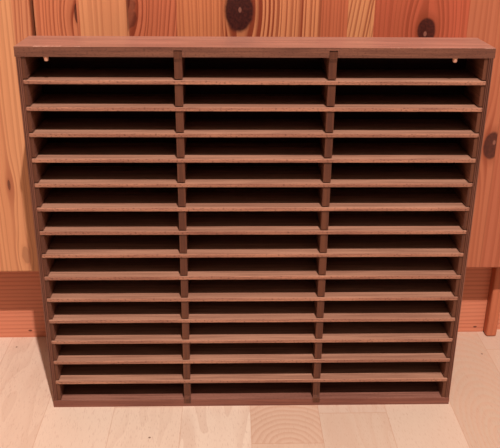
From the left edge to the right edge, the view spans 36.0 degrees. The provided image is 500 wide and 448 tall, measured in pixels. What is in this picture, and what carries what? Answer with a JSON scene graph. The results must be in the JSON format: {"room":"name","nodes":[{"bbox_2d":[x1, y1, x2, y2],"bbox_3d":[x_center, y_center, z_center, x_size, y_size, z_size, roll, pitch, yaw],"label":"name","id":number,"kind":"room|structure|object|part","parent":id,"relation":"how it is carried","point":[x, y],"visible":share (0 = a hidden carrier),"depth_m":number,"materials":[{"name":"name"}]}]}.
{"room":"wood-paneled room","nodes":[
{"label":"wood-paneled room","id":0,"kind":"room"},
{"bbox_2d":[0,329,499,447],"bbox_3d":[0.025,0.546,-0.124,4.400,0.030,3.350,0,23,-2],"label":"floor","id":1,"kind":"structure","parent":0,"point":[29,418],"depth_m":0.70,"materials":[{"name":"brown wood"}]},
{"bbox_2d":[0,0,499,336],"bbox_3d":[-0.135,-0.347,0.877,0.945,0.828,0.538,0,23,-2],"label":"base cabinet","id":2,"kind":"object","parent":1,"relation":"on","point":[21,304],"visible":0.28,"depth_m":0.68,"materials":[{"name":"brown wood"}]},
{"bbox_3d":[-0.385,-0.279,0.622,0.394,0.702,0.019,0,23,-2],"label":"door","id":3,"kind":"part","parent":2,"relation":"part of","materials":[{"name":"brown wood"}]},
{"bbox_3d":[0.255,-0.011,1.033,0.012,0.095,0.464,0,23,-2],"label":"panel","id":4,"kind":"part","parent":2,"relation":"part of","materials":[{"name":"brown wood"}]},
{"bbox_2d":[13,36,495,406],"bbox_3d":[0.003,0.008,0.679,0.371,0.332,0.050,0,23,-2],"label":"rack","id":5,"kind":"object","parent":1,"relation":"on","point":[219,221],"visible":1,"depth_m":0.67,"materials":[{"name":"brown wood"}]},
{"bbox_2d":[56,362,446,383],"bbox_3d":[0.002,0.136,0.731,0.362,0.003,0.046,0,23,-2],"label":"shelf","id":6,"kind":"object","parent":5,"relation":"attached to","point":[332,371],"depth_m":0.72,"materials":[{"name":"brown wood"}]},
{"bbox_2d":[54,342,449,363],"bbox_3d":[0.002,0.117,0.723,0.362,0.003,0.046,0,23,-2],"label":"shelf","id":7,"kind":"object","parent":5,"relation":"attached to","point":[156,353],"depth_m":0.71,"materials":[{"name":"brown wood"}]},
{"bbox_2d":[51,321,452,343],"bbox_3d":[0.002,0.097,0.715,0.362,0.003,0.046,0,23,-2],"label":"shelf","id":8,"kind":"object","parent":5,"relation":"attached to","point":[400,331],"depth_m":0.70,"materials":[{"name":"brown wood"}]},
{"bbox_2d":[49,300,454,322],"bbox_3d":[0.003,0.077,0.706,0.362,0.003,0.046,0,23,-2],"label":"shelf","id":9,"kind":"object","parent":5,"relation":"attached to","point":[396,310],"depth_m":0.70,"materials":[{"name":"brown wood"}]},
{"bbox_2d":[47,279,457,301],"bbox_3d":[0.003,0.058,0.698,0.362,0.003,0.046,0,23,-2],"label":"shelf","id":10,"kind":"object","parent":5,"relation":"attached to","point":[256,289],"depth_m":0.69,"materials":[{"name":"brown wood"}]},
{"bbox_2d":[44,257,460,279],"bbox_3d":[0.003,0.038,0.690,0.362,0.003,0.046,0,23,-2],"label":"shelf","id":11,"kind":"object","parent":5,"relation":"attached to","point":[196,268],"depth_m":0.68,"materials":[{"name":"brown wood"}]},
{"bbox_2d":[42,234,463,257],"bbox_3d":[0.003,0.018,0.681,0.362,0.003,0.046,0,23,-2],"label":"shelf","id":12,"kind":"object","parent":5,"relation":"attached to","point":[269,245],"depth_m":0.67,"materials":[{"name":"brown wood"}]},
{"bbox_2d":[37,189,468,211],"bbox_3d":[0.004,-0.021,0.665,0.362,0.003,0.046,0,23,-2],"label":"shelf","id":13,"kind":"object","parent":5,"relation":"attached to","point":[457,200],"depth_m":0.66,"materials":[{"name":"brown wood"}]},
{"bbox_3d":[0.003,-0.001,0.700,0.362,0.318,0.004,0,23,-2],"label":"panel","id":14,"kind":"part","parent":5,"relation":"part of","materials":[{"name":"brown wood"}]},
{"bbox_2d":[40,211,466,234],"bbox_3d":[0.003,-0.001,0.673,0.362,0.003,0.046,0,23,-2],"label":"shelf","id":15,"kind":"object","parent":5,"relation":"attached to","point":[52,222],"depth_m":0.67,"materials":[{"name":"brown wood"}]},
{"bbox_2d":[34,166,472,186],"bbox_3d":[0.004,-0.041,0.656,0.362,0.003,0.046,0,23,-2],"label":"shelf","id":16,"kind":"object","parent":5,"relation":"attached to","point":[44,176],"depth_m":0.65,"materials":[{"name":"brown wood"}]},
{"bbox_2d":[32,143,475,162],"bbox_3d":[0.004,-0.060,0.648,0.362,0.003,0.046,0,23,-2],"label":"shelf","id":17,"kind":"object","parent":5,"relation":"attached to","point":[41,152],"depth_m":0.64,"materials":[{"name":"brown wood"}]},
{"bbox_2d":[29,118,478,137],"bbox_3d":[0.004,-0.080,0.639,0.362,0.003,0.046,0,23,-2],"label":"shelf","id":18,"kind":"object","parent":5,"relation":"attached to","point":[38,127],"depth_m":0.63,"materials":[{"name":"brown wood"}]},
{"bbox_2d":[26,94,481,111],"bbox_3d":[0.004,-0.100,0.631,0.362,0.003,0.046,0,23,-2],"label":"shelf","id":19,"kind":"object","parent":5,"relation":"attached to","point":[34,102],"depth_m":0.62,"materials":[{"name":"brown wood"}]},
{"bbox_2d":[23,68,485,84],"bbox_3d":[0.004,-0.119,0.623,0.362,0.003,0.046,0,23,-2],"label":"shelf","id":20,"kind":"object","parent":5,"relation":"attached to","point":[31,76],"depth_m":0.61,"materials":[{"name":"brown wood"}]}
]}

